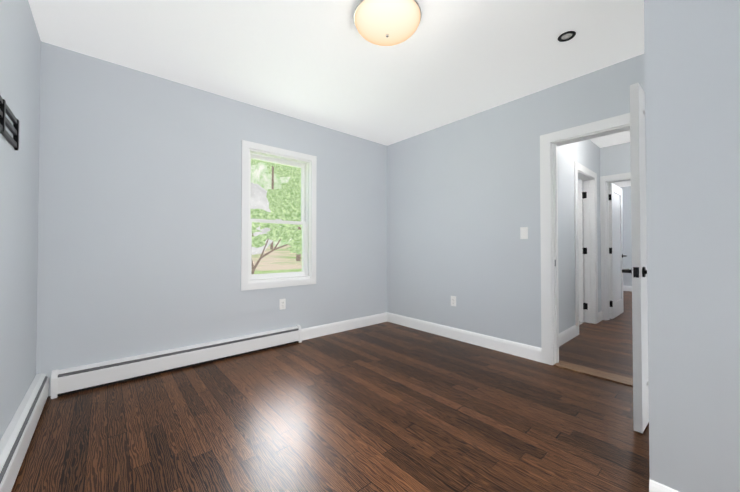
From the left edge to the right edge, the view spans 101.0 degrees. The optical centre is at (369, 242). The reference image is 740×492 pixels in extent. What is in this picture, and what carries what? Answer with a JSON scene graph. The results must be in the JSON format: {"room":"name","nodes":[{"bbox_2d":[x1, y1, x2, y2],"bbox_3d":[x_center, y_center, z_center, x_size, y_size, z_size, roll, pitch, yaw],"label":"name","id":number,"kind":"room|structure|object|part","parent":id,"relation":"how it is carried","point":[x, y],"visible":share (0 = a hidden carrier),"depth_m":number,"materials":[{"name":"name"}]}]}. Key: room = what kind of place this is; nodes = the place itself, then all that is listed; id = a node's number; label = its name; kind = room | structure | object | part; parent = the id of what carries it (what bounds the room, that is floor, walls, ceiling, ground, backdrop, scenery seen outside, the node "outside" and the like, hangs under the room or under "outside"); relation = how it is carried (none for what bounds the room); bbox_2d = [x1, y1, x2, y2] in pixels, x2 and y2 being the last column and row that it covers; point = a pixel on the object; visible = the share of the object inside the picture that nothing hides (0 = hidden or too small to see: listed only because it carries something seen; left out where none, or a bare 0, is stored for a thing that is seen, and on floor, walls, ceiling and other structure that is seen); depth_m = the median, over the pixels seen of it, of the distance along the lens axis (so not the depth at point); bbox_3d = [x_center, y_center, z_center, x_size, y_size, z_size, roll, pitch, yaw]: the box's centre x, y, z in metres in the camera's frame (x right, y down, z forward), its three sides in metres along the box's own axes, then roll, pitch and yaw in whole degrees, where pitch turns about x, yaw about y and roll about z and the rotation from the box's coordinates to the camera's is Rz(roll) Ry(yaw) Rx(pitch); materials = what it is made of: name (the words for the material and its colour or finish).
{"room":"empty bedroom","nodes":[
{"label":"empty bedroom","id":0,"kind":"room"},
{"bbox_2d":[0,0,40,439],"bbox_3d":[-1.198,-0.190,0.737,0.120,2.557,4.063,1,-1,-41],"label":"wall","id":1,"kind":"structure","parent":0,"point":[20,55],"depth_m":1.69,"materials":[{"name":"paint"}]},
{"bbox_2d":[0,95,18,149],"bbox_3d":[-1.670,-0.568,1.392,0.018,0.161,0.553,1,-1,-41],"label":"bracket","id":2,"kind":"object","parent":1,"relation":"attached to","point":[13,128],"visible":1,"depth_m":1.45,"materials":[{"name":"black metal"}]},
{"bbox_2d":[0,373,48,491],"bbox_3d":[-1.334,1.000,1.024,0.069,0.184,3.060,1,-1,-41],"label":"heater","id":3,"kind":"object","parent":1,"relation":"attached to","point":[16,438],"visible":1,"depth_m":1.55,"materials":[{"name":"white metal"}]},
{"bbox_2d":[36,41,386,395],"bbox_3d":[-1.116,-0.155,3.376,3.701,2.557,0.180,1,-1,-41],"label":"wall","id":4,"kind":"structure","parent":0,"point":[139,231],"depth_m":2.67,"materials":[{"name":"paint"}]},
{"bbox_2d":[51,325,301,398],"bbox_3d":[-1.537,1.024,2.828,1.968,0.184,0.069,1,-1,-41],"label":"heater","id":5,"kind":"object","parent":4,"relation":"attached to","point":[81,378],"visible":1,"depth_m":2.60,"materials":[{"name":"white metal"}]},
{"bbox_2d":[241,140,316,290],"bbox_3d":[-1.026,-0.276,3.430,0.866,1.526,0.178,1,-1,-41],"label":"window","id":6,"kind":"structure","parent":4,"relation":"in","point":[307,165],"depth_m":3.41,"materials":[{"name":"white wood"}]},
{"bbox_3d":[-1.041,-0.282,3.448,0.614,1.247,0.041,1,-1,-41],"label":"glass","id":7,"kind":"part","parent":6,"relation":"part of","materials":[{"name":"clear glass"}]},
{"bbox_2d":[279,299,285,309],"bbox_3d":[-0.966,0.679,3.370,0.072,0.116,0.008,1,-1,-41],"label":"electrical outlet","id":8,"kind":"object","parent":4,"relation":"attached to","point":[282,303],"visible":1,"depth_m":3.37,"materials":[{"name":"white plastic"}]},
{"bbox_2d":[302,312,386,339],"bbox_3d":[-0.293,1.066,3.943,1.370,0.130,0.016,1,-1,-41],"label":"baseboard","id":9,"kind":"structure","parent":4,"relation":"attached to","point":[331,328],"depth_m":3.88,"materials":[{"name":"white wood"}]},
{"bbox_2d":[11,291,649,491],"bbox_3d":[2.619,1.192,4.026,10.223,0.120,4.063,1,-1,-41],"label":"floor","id":10,"kind":"structure","parent":0,"point":[386,407],"depth_m":1.85,"materials":[{"name":"brown wood"}]},
{"bbox_2d":[554,360,632,386],"bbox_3d":[1.960,1.107,2.543,0.170,0.012,0.722,1,-1,-41],"label":"trim","id":11,"kind":"structure","parent":10,"relation":"on","point":[620,379],"depth_m":2.57,"materials":[{"name":"brown wood"}]},
{"bbox_2d":[28,0,643,186],"bbox_3d":[2.619,-1.484,4.062,10.223,0.120,4.063,1,-1,-41],"label":"ceiling","id":12,"kind":"structure","parent":0,"point":[324,63],"depth_m":2.30,"materials":[{"name":"paint"}]},
{"bbox_2d":[353,0,421,45],"bbox_3d":[0.110,-1.381,1.945,0.434,0.144,0.434,1,-1,-41],"label":"ceiling light fixture","id":13,"kind":"object","parent":12,"relation":"attached to","point":[386,22],"visible":1,"depth_m":1.86,"materials":[{"name":"white glass"}]},
{"bbox_2d":[557,31,575,41],"bbox_3d":[1.380,-1.446,2.140,0.110,0.007,0.110,1,-1,-41],"label":"recessed light","id":14,"kind":"object","parent":12,"relation":"in","point":[567,35],"visible":1,"depth_m":2.13,"materials":[{"name":"black metal"}]},
{"bbox_2d":[387,54,644,347],"bbox_3d":[1.528,-0.159,3.059,0.120,2.557,3.763,1,-1,-41],"label":"wall","id":15,"kind":"structure","parent":0,"point":[463,200],"depth_m":3.31,"materials":[{"name":"paint"}]},
{"bbox_2d":[451,296,455,305],"bbox_3d":[0.979,0.686,3.582,0.008,0.116,0.072,1,-1,-41],"label":"electrical outlet","id":16,"kind":"object","parent":15,"relation":"attached to","point":[453,300],"visible":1,"depth_m":3.58,"materials":[{"name":"white plastic"}]},
{"bbox_2d":[387,312,540,361],"bbox_3d":[0.925,1.062,3.634,0.016,0.130,2.078,1,-1,-41],"label":"baseboard","id":17,"kind":"structure","parent":15,"relation":"attached to","point":[530,352],"depth_m":3.38,"materials":[{"name":"white wood"}]},
{"bbox_2d":[520,227,527,238],"bbox_3d":[1.505,-0.095,2.982,0.012,0.116,0.072,1,-1,-41],"label":"light switch","id":18,"kind":"object","parent":15,"relation":"attached to","point":[523,232],"visible":1,"depth_m":2.98,"materials":[{"name":"white plastic"}]},
{"bbox_2d":[622,83,648,432],"bbox_3d":[1.836,0.084,2.021,0.771,2.027,0.157,1,-1,-41],"label":"bedroom door","id":19,"kind":"structure","parent":15,"relation":"in","point":[638,271],"depth_m":1.78,"materials":[{"name":"white wood"}]},
{"bbox_2d":[557,139,600,332],"bbox_3d":[2.509,-0.149,3.814,2.352,2.557,0.120,1,-1,-41],"label":"wall","id":20,"kind":"structure","parent":0,"point":[586,153],"depth_m":3.60,"materials":[{"name":"paint"}]},
{"bbox_2d":[559,325,576,346],"bbox_3d":[2.090,1.058,3.345,1.087,0.130,0.016,1,-1,-41],"label":"baseboard","id":21,"kind":"structure","parent":20,"relation":"attached to","point":[567,335],"depth_m":3.48,"materials":[{"name":"white wood"}]},
{"bbox_2d":[578,180,584,321],"bbox_3d":[2.811,0.119,4.647,0.154,2.027,0.758,1,-1,-41],"label":"bathroom door","id":22,"kind":"structure","parent":20,"relation":"in","point":[581,250],"depth_m":4.37,"materials":[{"name":"white wood"}]},
{"bbox_2d":[540,113,630,364],"bbox_3d":[2.803,0.063,3.472,2.626,2.124,1.052,1,-1,-41],"label":"door frame","id":23,"kind":"structure","parent":20,"relation":"attached to","point":[550,143],"depth_m":2.84,"materials":[{"name":"white wood"}]},
{"bbox_3d":[2.823,0.071,4.084,0.970,2.124,0.154,1,-1,-41],"label":"bathroom door trim","id":24,"kind":"part","parent":23,"relation":"part of","materials":[{"name":"white wood"}]},
{"bbox_2d":[598,311,602,322],"bbox_3d":[3.339,1.073,4.427,0.275,0.130,0.016,1,-1,-41],"label":"baseboard","id":25,"kind":"structure","parent":20,"relation":"attached to","point":[600,314],"depth_m":4.41,"materials":[{"name":"white wood"}]},
{"bbox_2d":[578,142,630,180],"bbox_3d":[3.613,-0.141,4.427,0.120,2.557,4.240,1,-1,-41],"label":"wall","id":26,"kind":"structure","parent":0,"point":[614,159],"depth_m":4.42,"materials":[{"name":"paint"}]},
{"bbox_2d":[608,183,626,318],"bbox_3d":[3.870,0.121,4.791,0.758,2.027,0.154,1,-1,-41],"label":"room door","id":27,"kind":"structure","parent":26,"relation":"in","point":[616,255],"depth_m":4.72,"materials":[{"name":"white wood"}]},
{"bbox_2d":[620,186,631,285],"bbox_3d":[6.838,-0.108,6.890,0.120,2.557,3.740,1,-1,-41],"label":"wall","id":28,"kind":"structure","parent":0,"point":[626,210],"depth_m":7.45,"materials":[{"name":"paint"}]},
{"bbox_2d":[623,285,631,291],"bbox_3d":[6.783,1.105,6.833,0.016,0.130,3.450,1,-1,-41],"label":"baseboard","id":29,"kind":"structure","parent":28,"relation":"attached to","point":[627,288],"depth_m":7.41,"materials":[{"name":"white wood"}]},
{"bbox_2d":[644,0,739,491],"bbox_3d":[1.929,-0.181,1.430,1.408,2.557,0.776,1,-1,-41],"label":"wall","id":30,"kind":"structure","parent":0,"point":[692,89],"depth_m":1.16,"materials":[{"name":"paint"}]},
{"bbox_2d":[649,479,678,491],"bbox_3d":[1.381,1.026,0.958,0.016,0.130,0.746,1,-1,-41],"label":"baseboard","id":31,"kind":"structure","parent":30,"relation":"attached to","point":[654,486],"depth_m":1.22,"materials":[{"name":"white wood"}]},
{"label":"outside","id":32,"kind":"structure","parent":0,"visible":0},
{"bbox_2d":[251,245,301,270],"bbox_3d":[-19.737,0.019,38.077,100.000,4.640,76.557,1,-1,-41],"label":"ground","id":33,"kind":"structure","parent":32,"point":[278,262],"depth_m":18.12,"materials":[{"name":"beige soil"}]},
{"bbox_2d":[251,183,272,254],"bbox_3d":[-8.679,-1.616,22.396,3.596,5.511,3.463,1,-1,-41],"label":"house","id":34,"kind":"structure","parent":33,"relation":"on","point":[261,191],"depth_m":21.43,"materials":[{"name":"white"}]},
{"bbox_2d":[251,159,300,260],"bbox_3d":[-8.721,-6.445,23.869,16.346,15.442,16.715,1,-1,-41],"label":"tree","id":35,"kind":"object","parent":33,"relation":"on","point":[292,191],"depth_m":17.86,"materials":[{"name":"green plant"}]},
{"bbox_2d":[251,162,301,246],"bbox_3d":[-10.829,-6.987,34.736,34.749,20.731,23.332,1,-1,-41],"label":"tree","id":36,"kind":"object","parent":33,"relation":"on","point":[263,182],"depth_m":29.83,"materials":[{"name":"green plant"}]},
{"bbox_2d":[254,269,301,273],"bbox_3d":[-1.646,1.464,9.543,70.000,0.565,9.747,1,-1,-41],"label":"lawn","id":37,"kind":"structure","parent":32,"point":[280,271],"depth_m":13.35,"materials":[{"name":"green plant"}]},
{"bbox_2d":[251,203,301,273],"bbox_3d":[-3.454,-0.001,11.024,4.083,2.821,1.322,0,-1,-20],"label":"tree","id":38,"kind":"object","parent":37,"relation":"on","point":[297,243],"depth_m":10.77,"materials":[{"name":"green plant"}]}
]}

